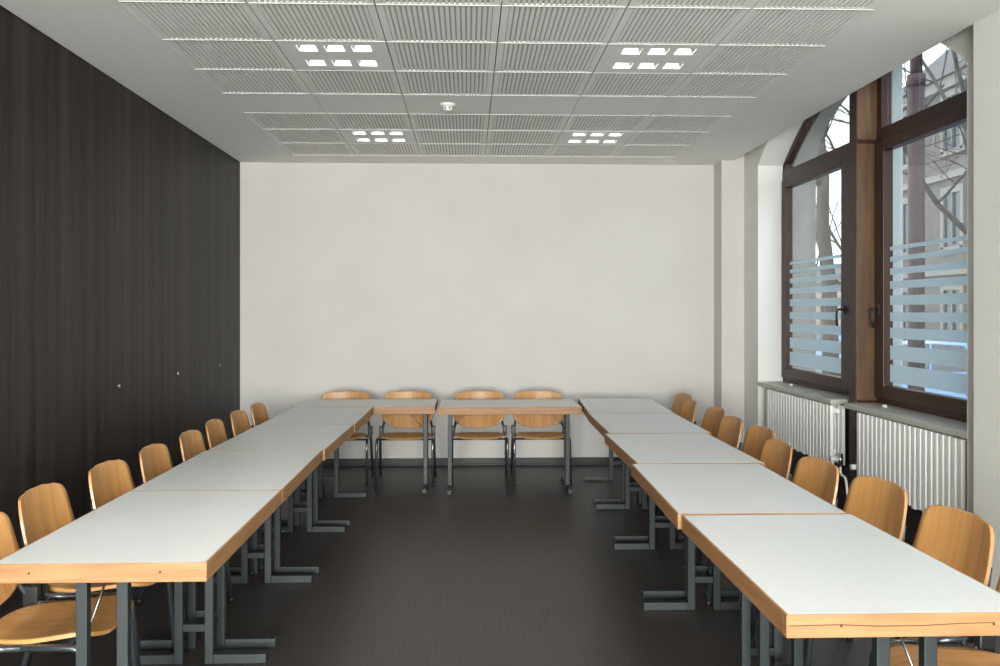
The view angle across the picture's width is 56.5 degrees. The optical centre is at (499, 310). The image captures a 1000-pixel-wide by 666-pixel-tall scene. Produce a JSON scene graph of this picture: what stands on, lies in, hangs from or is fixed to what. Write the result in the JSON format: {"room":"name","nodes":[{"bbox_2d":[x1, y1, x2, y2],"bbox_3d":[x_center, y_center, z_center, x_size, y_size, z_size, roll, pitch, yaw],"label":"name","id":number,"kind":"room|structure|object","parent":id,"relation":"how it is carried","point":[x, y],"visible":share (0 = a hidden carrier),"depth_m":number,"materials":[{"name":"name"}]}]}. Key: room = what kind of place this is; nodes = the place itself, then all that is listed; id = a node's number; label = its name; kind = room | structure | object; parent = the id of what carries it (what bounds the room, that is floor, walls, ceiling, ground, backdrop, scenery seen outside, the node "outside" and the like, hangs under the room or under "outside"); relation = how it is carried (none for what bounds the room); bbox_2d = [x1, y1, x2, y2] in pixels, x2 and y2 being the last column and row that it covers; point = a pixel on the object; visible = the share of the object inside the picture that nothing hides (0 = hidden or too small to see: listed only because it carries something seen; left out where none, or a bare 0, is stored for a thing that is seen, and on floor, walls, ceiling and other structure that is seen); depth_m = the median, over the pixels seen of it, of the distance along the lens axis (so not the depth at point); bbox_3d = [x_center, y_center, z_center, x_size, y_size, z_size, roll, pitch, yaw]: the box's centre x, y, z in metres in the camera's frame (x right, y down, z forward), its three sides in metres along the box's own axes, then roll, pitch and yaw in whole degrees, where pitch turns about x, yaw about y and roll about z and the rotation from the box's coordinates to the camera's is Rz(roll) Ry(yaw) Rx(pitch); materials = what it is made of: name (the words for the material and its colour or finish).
{"room":"meeting room","nodes":[
{"label":"meeting room","id":0,"kind":"room"},
{"bbox_2d":[0,5,239,614],"bbox_3d":[-2.513,-0.410,2.365,0.200,4.000,14.700,0,0,-2],"label":"wall","id":1,"kind":"structure","parent":0,"point":[120,221],"depth_m":5.82,"materials":[{"name":"brown wood"}]},
{"bbox_2d":[0,590,56,617],"bbox_3d":[-2.407,1.552,2.353,0.012,0.075,14.270,0,0,-2],"label":"baseboard","id":2,"kind":"structure","parent":1,"relation":"attached to","point":[19,605],"depth_m":4.77,"materials":[{"name":"black"}]},
{"bbox_2d":[240,141,713,458],"bbox_3d":[0.190,-0.410,9.712,5.710,4.000,0.200,0,0,-2],"label":"wall","id":3,"kind":"structure","parent":0,"point":[575,281],"depth_m":9.60,"materials":[{"name":"paint"}]},
{"bbox_2d":[323,457,621,465],"bbox_3d":[-0.216,1.552,9.583,4.890,0.075,0.030,0,0,-2],"label":"baseboard","id":4,"kind":"structure","parent":3,"relation":"attached to","point":[543,460],"depth_m":9.58,"materials":[{"name":"black"}]},
{"bbox_2d":[385,1,608,141],"bbox_3d":[0.090,-1.690,2.252,3.886,0.020,13.894,0,0,-2],"label":"ceiling","id":5,"kind":"structure","parent":0,"point":[501,1],"depth_m":6.16,"materials":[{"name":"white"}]},
{"bbox_2d":[0,465,999,665],"bbox_3d":[0.340,1.665,2.463,5.910,0.150,14.700,0,0,-2],"label":"floor","id":6,"kind":"structure","parent":0,"point":[488,572],"depth_m":5.20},
{"bbox_2d":[0,512,137,665],"bbox_3d":[-1.698,1.182,3.478,0.574,0.823,0.554,0,0,-5],"label":"chair","id":7,"kind":"object","parent":6,"relation":"on","point":[37,621],"visible":0.74,"depth_m":3.51,"materials":[{"name":"brown wood"}]},
{"bbox_2d":[18,482,173,665],"bbox_3d":[-1.761,1.182,4.076,0.574,0.823,0.554,0,0,-4],"label":"chair","id":8,"kind":"object","parent":6,"relation":"on","point":[43,509],"visible":0.27,"depth_m":4.04,"materials":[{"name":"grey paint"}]},
{"bbox_2d":[88,459,186,622],"bbox_3d":[-1.747,1.182,4.718,0.574,0.823,0.554,0,0,-1],"label":"chair","id":9,"kind":"object","parent":6,"relation":"on","point":[109,480],"visible":0.23,"depth_m":4.76,"materials":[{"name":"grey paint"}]},
{"bbox_2d":[0,490,281,665],"bbox_3d":[-1.340,1.210,3.678,0.700,0.760,1.241,0,0,-2],"label":"conference table","id":10,"kind":"object","parent":6,"relation":"on","point":[178,537],"visible":1,"depth_m":3.39,"materials":[{"name":"laminate"}]},
{"bbox_2d":[136,443,253,603],"bbox_3d":[-1.742,1.182,5.328,0.574,0.823,0.554,0,0,-3],"label":"chair","id":11,"kind":"object","parent":6,"relation":"on","point":[155,459],"visible":0.23,"depth_m":5.34,"materials":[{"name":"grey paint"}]},
{"bbox_2d":[179,430,273,569],"bbox_3d":[-1.739,1.182,5.958,0.574,0.823,0.554,0,0,-3],"label":"chair","id":12,"kind":"object","parent":6,"relation":"on","point":[192,443],"visible":0.18,"depth_m":6.01,"materials":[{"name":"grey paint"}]},
{"bbox_2d":[131,450,322,648],"bbox_3d":[-1.384,1.210,4.922,0.700,0.760,1.241,0,0,-2],"label":"conference table","id":13,"kind":"object","parent":6,"relation":"on","point":[284,470],"visible":0.77,"depth_m":4.72,"materials":[{"name":"white laminate"}]},
{"bbox_2d":[205,419,287,544],"bbox_3d":[-1.775,1.182,6.577,0.574,0.823,0.554,0,0,-4],"label":"chair","id":14,"kind":"object","parent":6,"relation":"on","point":[216,434],"visible":0.18,"depth_m":6.65,"materials":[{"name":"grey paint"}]},
{"bbox_2d":[230,410,306,495],"bbox_3d":[-1.776,1.182,7.178,0.574,0.823,0.554,0,0,-2],"label":"chair","id":15,"kind":"object","parent":6,"relation":"on","point":[240,424],"visible":0.21,"depth_m":7.26,"materials":[{"name":"beech plywood"},{"name":"chromed steel"},{"name":"black plastic"}]},
{"bbox_2d":[207,425,353,573],"bbox_3d":[-1.407,1.210,6.167,0.700,0.760,1.241,0,0,-1],"label":"conference table","id":16,"kind":"object","parent":6,"relation":"on","point":[327,438],"visible":0.72,"depth_m":6.00,"materials":[{"name":"white laminate"}]},
{"bbox_2d":[250,403,324,495],"bbox_3d":[-1.776,1.182,7.748,0.574,0.823,0.554,0,0,-2],"label":"chair","id":17,"kind":"object","parent":6,"relation":"on","point":[259,415],"visible":0.23,"depth_m":7.84,"materials":[{"name":"beech plywood"},{"name":"chromed steel"},{"name":"black plastic"}]},
{"bbox_2d":[260,407,372,525],"bbox_3d":[-1.427,1.210,7.412,0.700,0.760,1.241,0,0,-2],"label":"conference table","id":18,"kind":"object","parent":6,"relation":"on","point":[356,416],"visible":0.68,"depth_m":7.24,"materials":[{"name":"white laminate"}]},
{"bbox_2d":[321,391,374,485],"bbox_3d":[-1.473,1.182,8.684,0.554,0.823,0.574,0,0,-2],"label":"chair","id":19,"kind":"object","parent":6,"relation":"on","point":[336,394],"visible":0.37,"depth_m":8.89,"materials":[{"name":"beech plywood"},{"name":"chromed steel"},{"name":"black plastic"}]},
{"bbox_2d":[291,399,437,493],"bbox_3d":[-1.196,1.210,8.402,1.241,0.760,0.700,0,0,-2],"label":"conference table","id":20,"kind":"object","parent":6,"relation":"on","point":[425,407],"visible":0.7,"depth_m":8.31,"materials":[{"name":"white laminate"}]},
{"bbox_2d":[374,391,436,485],"bbox_3d":[-0.877,1.182,8.705,0.554,0.823,0.574,0,0,-2],"label":"chair","id":21,"kind":"object","parent":6,"relation":"on","point":[395,420],"visible":0.77,"depth_m":8.89,"materials":[{"name":"beech plywood"},{"name":"chromed steel"},{"name":"black plastic"}]},
{"bbox_2d":[452,391,509,485],"bbox_3d":[-0.194,1.182,8.729,0.554,0.823,0.574,0,0,-2],"label":"chair","id":22,"kind":"object","parent":6,"relation":"on","point":[472,421],"visible":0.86,"depth_m":8.92,"materials":[{"name":"beech plywood"},{"name":"chromed steel"},{"name":"black plastic"}]},
{"bbox_2d":[438,399,581,494],"bbox_3d":[0.076,1.210,8.383,1.241,0.760,0.700,0,0,-2],"label":"conference table","id":23,"kind":"object","parent":6,"relation":"on","point":[566,407],"visible":1,"depth_m":8.25,"materials":[{"name":"white laminate"}]},
{"bbox_2d":[510,390,571,485],"bbox_3d":[0.379,1.182,8.748,0.554,0.823,0.574,0,0,-2],"label":"chair","id":24,"kind":"object","parent":6,"relation":"on","point":[528,420],"visible":0.71,"depth_m":8.94,"materials":[{"name":"beech plywood"},{"name":"chromed steel"},{"name":"black plastic"}]},
{"bbox_2d":[578,398,673,503],"bbox_3d":[1.082,1.210,8.207,0.700,0.760,1.241,0,0,1],"label":"conference table","id":25,"kind":"object","parent":6,"relation":"on","point":[589,405],"visible":0.52,"depth_m":8.08,"materials":[{"name":"white laminate"}]},
{"bbox_2d":[588,413,710,541],"bbox_3d":[1.078,1.210,6.946,0.700,0.760,1.241,0,0,-1],"label":"conference table","id":26,"kind":"object","parent":6,"relation":"on","point":[604,423],"visible":0.6,"depth_m":6.92,"materials":[{"name":"white laminate"}]},
{"bbox_2d":[636,399,696,501],"bbox_3d":[1.400,1.182,8.033,0.574,0.823,0.554,0,0,-2],"label":"chair","id":27,"kind":"object","parent":6,"relation":"on","point":[688,408],"visible":0.2,"depth_m":8.12,"materials":[{"name":"beech plywood"},{"name":"chromed steel"},{"name":"black plastic"}]},
{"bbox_2d":[671,393,691,414],"bbox_3d":[1.475,1.182,8.657,0.574,0.823,0.554,0,0,-6],"label":"chair","id":28,"kind":"object","parent":6,"relation":"on","point":[680,397],"visible":0.06,"depth_m":8.83,"materials":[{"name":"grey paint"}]},
{"bbox_2d":[605,433,764,598],"bbox_3d":[1.076,1.210,5.689,0.700,0.760,1.241,0,0,-2],"label":"conference table","id":29,"kind":"object","parent":6,"relation":"on","point":[634,448],"visible":0.56,"depth_m":5.57,"materials":[{"name":"white laminate"}]},
{"bbox_2d":[647,406,724,514],"bbox_3d":[1.486,1.182,7.416,0.574,0.823,0.554,0,0,-4],"label":"chair","id":30,"kind":"object","parent":6,"relation":"on","point":[713,415],"visible":0.12,"depth_m":7.54,"materials":[{"name":"beech plywood"},{"name":"chromed steel"},{"name":"black plastic"}]},
{"bbox_2d":[655,416,742,530],"bbox_3d":[1.445,1.182,6.744,0.574,0.823,0.554,0,0,-4],"label":"chair","id":31,"kind":"object","parent":6,"relation":"on","point":[730,427],"visible":0.24,"depth_m":6.84,"materials":[{"name":"beech plywood"},{"name":"clear lacquer"},{"name":"chromed steel"}]},
{"bbox_2d":[675,426,774,563],"bbox_3d":[1.490,1.182,6.136,0.574,0.823,0.554,0,0,-5],"label":"chair","id":32,"kind":"object","parent":6,"relation":"on","point":[755,437],"visible":0.12,"depth_m":6.27,"materials":[{"name":"beech plywood"},{"name":"clear lacquer"},{"name":"chromed steel"}]},
{"bbox_2d":[681,439,792,595],"bbox_3d":[1.403,1.182,5.482,0.574,0.823,0.554,0,0,-3],"label":"chair","id":33,"kind":"object","parent":6,"relation":"on","point":[776,454],"visible":0.28,"depth_m":5.55,"materials":[{"name":"beech plywood"},{"name":"clear lacquer"},{"name":"chromed steel"}]},
{"bbox_2d":[631,464,847,665],"bbox_3d":[1.070,1.210,4.431,0.700,0.760,1.241,0,0,-1],"label":"conference table","id":34,"kind":"object","parent":6,"relation":"on","point":[678,490],"visible":0.68,"depth_m":4.30,"materials":[{"name":"white laminate"}]},
{"bbox_2d":[705,456,838,605],"bbox_3d":[1.411,1.182,4.793,0.574,0.823,0.554,0,0,-6],"label":"chair","id":35,"kind":"object","parent":6,"relation":"on","point":[818,476],"visible":0.25,"depth_m":4.88,"materials":[{"name":"beech plywood"},{"name":"clear lacquer"},{"name":"chromed steel"}]},
{"bbox_2d":[767,389,847,496],"bbox_3d":[2.617,1.159,7.826,0.230,0.862,1.762,0,0,-2],"label":"radiator","id":36,"kind":"object","parent":6,"relation":"on","point":[814,428],"visible":0.77,"depth_m":7.60,"materials":[{"name":"white metal"}]},
{"bbox_2d":[751,475,907,665],"bbox_3d":[1.490,1.182,4.205,0.574,0.823,0.554,0,0,-7],"label":"chair","id":37,"kind":"object","parent":6,"relation":"on","point":[881,503],"visible":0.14,"depth_m":4.28,"materials":[{"name":"beech plywood"},{"name":"chromed steel"},{"name":"black plastic"}]},
{"bbox_2d":[682,514,999,665],"bbox_3d":[1.110,1.210,3.170,0.700,0.760,1.241,0,0,-2],"label":"conference table","id":38,"kind":"object","parent":6,"relation":"on","point":[807,575],"visible":1,"depth_m":2.88,"materials":[{"name":"white laminate"}]},
{"bbox_2d":[805,504,993,665],"bbox_3d":[1.521,1.182,3.555,0.574,0.823,0.554,0,0,-5],"label":"chair","id":39,"kind":"object","parent":6,"relation":"on","point":[960,539],"visible":0.34,"depth_m":3.59,"materials":[{"name":"beech plywood"},{"name":"chromed steel"},{"name":"black plastic"}]},
{"bbox_2d":[850,412,966,512],"bbox_3d":[2.677,1.159,6.085,0.230,0.862,1.642,0,0,-2],"label":"radiator","id":40,"kind":"object","parent":6,"relation":"on","point":[930,465],"visible":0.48,"depth_m":5.81,"materials":[{"name":"white metal"}]},
{"bbox_2d":[890,576,999,665],"bbox_3d":[1.552,1.182,2.956,0.574,0.823,0.554,0,0,-6],"label":"chair","id":41,"kind":"object","parent":6,"relation":"on","point":[982,653],"visible":0.65,"depth_m":3.11,"materials":[{"name":"beech plywood"},{"name":"chromed steel"},{"name":"black plastic"}]},
{"bbox_2d":[0,0,999,164],"bbox_3d":[0.440,-2.015,2.467,5.710,0.990,14.324,0,0,-2],"label":"ceiling","id":42,"kind":"structure","parent":0,"point":[689,104],"depth_m":5.88,"materials":[{"name":"white tile"}]},
{"bbox_2d":[275,40,393,70],"bbox_3d":[-0.971,-1.552,5.575,0.623,0.055,0.628,0,0,-2],"label":"ceiling light","id":43,"kind":"object","parent":42,"relation":"attached to","point":[368,56],"visible":0.87,"depth_m":5.55,"materials":[{"name":"white paint"}]},
{"bbox_2d":[338,129,416,143],"bbox_3d":[-1.060,-1.552,8.148,0.623,0.055,0.628,0,0,-2],"label":"ceiling light","id":44,"kind":"object","parent":42,"relation":"attached to","point":[351,136],"visible":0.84,"depth_m":8.12,"materials":[{"name":"white paint"}]},
{"bbox_2d":[440,102,454,110],"bbox_3d":[-0.387,-1.504,6.861,0.116,0.057,0.116,0,0,-2],"label":"smoke detector","id":45,"kind":"object","parent":42,"relation":"attached to","point":[447,106],"visible":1,"depth_m":6.83,"materials":[{"name":"white plastic"}]},
{"bbox_2d":[119,1,873,156],"bbox_3d":[0.086,-1.530,2.391,3.770,0.019,13.518,0,0,-2],"label":"trim","id":46,"kind":"structure","parent":42,"relation":"attached to","point":[119,1],"depth_m":5.91,"materials":[{"name":"grey paint"}]},
{"bbox_2d":[556,130,635,144],"bbox_3d":[0.832,-1.552,8.213,0.623,0.055,0.628,0,0,-2],"label":"ceiling light","id":47,"kind":"object","parent":42,"relation":"attached to","point":[565,138],"visible":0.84,"depth_m":8.22,"materials":[{"name":"white paint"}]},
{"bbox_2d":[594,43,715,72],"bbox_3d":[0.920,-1.552,5.640,0.623,0.055,0.628,0,0,-2],"label":"ceiling light","id":48,"kind":"object","parent":42,"relation":"attached to","point":[615,58],"visible":0.84,"depth_m":5.61,"materials":[{"name":"white paint"}]},
{"bbox_2d":[714,155,743,448],"bbox_3d":[2.352,-0.360,9.552,0.240,3.900,0.310,0,0,-2],"label":"wall","id":49,"kind":"structure","parent":0,"point":[728,175],"depth_m":9.40,"materials":[{"name":"paint"}]},
{"bbox_2d":[793,96,847,371],"bbox_3d":[3.121,-0.510,2.639,0.340,4.200,14.540,0,0,-2],"label":"wall","id":50,"kind":"structure","parent":0,"point":[804,195],"depth_m":9.04,"materials":[{"name":"paint"}]},
{"bbox_2d":[744,25,972,513],"bbox_3d":[2.829,-0.360,2.549,0.250,3.900,14.300,0,0,-2],"label":"wall","id":51,"kind":"structure","parent":0,"point":[961,42],"depth_m":9.00,"materials":[{"name":"paint"}]},
{"bbox_2d":[757,381,848,403],"bbox_3d":[2.659,0.697,8.043,0.310,0.040,1.814,0,0,-2],"label":"window sill","id":52,"kind":"structure","parent":51,"relation":"attached to","point":[828,397],"depth_m":7.82,"materials":[{"name":"stone"}]},
{"bbox_2d":[844,408,865,503],"bbox_3d":[2.778,1.156,6.990,0.175,0.868,0.540,0,0,-2],"label":"trim","id":53,"kind":"structure","parent":51,"relation":"attached to","point":[846,466],"depth_m":7.20,"materials":[{"name":"black"}]},
{"bbox_2d":[789,404,921,545],"bbox_3d":[2.811,1.156,7.081,0.108,0.868,3.760,0,0,-2],"label":"trim","id":54,"kind":"structure","parent":51,"relation":"attached to","point":[913,516],"depth_m":6.38,"materials":[{"name":"black"}]},
{"bbox_2d":[758,43,967,511],"bbox_3d":[2.832,-0.205,2.429,0.252,3.590,13.060,0,0,-2],"label":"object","id":55,"kind":"structure","parent":51,"relation":"attached to","point":[770,166],"depth_m":8.95,"materials":[{"name":"white paint"}]},
{"bbox_2d":[782,64,966,486],"bbox_3d":[2.820,-0.285,7.082,0.375,3.750,3.820,0,0,-2],"label":"window","id":56,"kind":"structure","parent":51,"relation":"in","point":[870,366],"depth_m":6.89,"materials":[{"name":"brown wood"}]},
{"bbox_2d":[844,403,966,438],"bbox_3d":[2.728,0.697,6.043,0.310,0.040,1.679,0,0,-2],"label":"window sill","id":57,"kind":"structure","parent":51,"relation":"attached to","point":[957,428],"depth_m":5.94,"materials":[{"name":"stone"}]},
{"bbox_2d":[973,9,999,589],"bbox_3d":[2.731,-0.360,0.169,0.110,3.900,9.550,0,0,-2],"label":"wall","id":58,"kind":"structure","parent":0,"point":[986,31],"depth_m":4.80,"materials":[{"name":"paint"}]},
{"label":"outside","id":59,"kind":"structure","parent":0,"visible":0},
{"bbox_3d":[45.282,1.990,41.587,86.620,0.200,160.000,0,0,-2],"label":"ground","id":60,"kind":"structure","parent":59,"visible":0},
{"bbox_2d":[816,267,840,325],"bbox_3d":[31.961,-1.110,74.147,9.800,6.000,22.600,0,0,-2],"label":"house","id":61,"kind":"structure","parent":60,"relation":"on","point":[837,270],"depth_m":78.92,"materials":[{"name":"grey stone"}]},
{"bbox_2d":[816,333,840,375],"bbox_3d":[9.697,1.165,26.345,1.736,1.450,4.226,0,0,-5],"label":"parked car","id":62,"kind":"object","parent":60,"relation":"on","point":[818,336],"visible":0.02,"depth_m":25.82,"materials":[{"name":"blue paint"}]},
{"bbox_2d":[816,101,847,375],"bbox_3d":[6.238,-4.424,19.693,7.929,12.636,10.039,0,0,-29],"label":"bare tree","id":63,"kind":"object","parent":60,"relation":"on","point":[823,237],"visible":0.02,"depth_m":21.68,"materials":[{"name":"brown plant"}]},
{"bbox_2d":[816,45,966,284],"bbox_3d":[9.768,-3.554,24.921,7.940,10.931,7.380,0,0,28],"label":"bare tree","id":64,"kind":"object","parent":60,"relation":"on","point":[834,240],"visible":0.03,"depth_m":25.77,"materials":[{"name":"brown plant"}]},
{"bbox_2d":[817,50,966,234],"bbox_3d":[8.171,-3.687,18.674,5.592,11.170,9.059,0,0,20],"label":"bare tree","id":65,"kind":"object","parent":60,"relation":"on","point":[957,70],"visible":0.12,"depth_m":17.35,"materials":[{"name":"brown plant"}]},
{"bbox_2d":[907,53,925,115],"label":"street lamp","id":66,"kind":"object","parent":60,"relation":"on","point":[916,80],"depth_m":12.17,"materials":[{"name":"grey metal"}]},
{"bbox_2d":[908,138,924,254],"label":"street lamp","id":67,"kind":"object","parent":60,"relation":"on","point":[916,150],"depth_m":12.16,"materials":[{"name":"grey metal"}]},
{"bbox_2d":[903,49,966,340],"bbox_3d":[19.755,-4.010,21.945,9.800,11.800,27.100,0,0,-2],"label":"apartment building","id":68,"kind":"structure","parent":60,"relation":"on","point":[937,225],"depth_m":31.25,"materials":[{"name":"paint"}]},
{"bbox_2d":[903,341,966,398],"bbox_3d":[7.492,1.165,14.862,1.736,1.450,4.226,0,0,-8],"label":"parked car","id":69,"kind":"object","parent":60,"relation":"on","point":[953,346],"visible":0.07,"depth_m":14.11,"materials":[{"name":"blue paint"}]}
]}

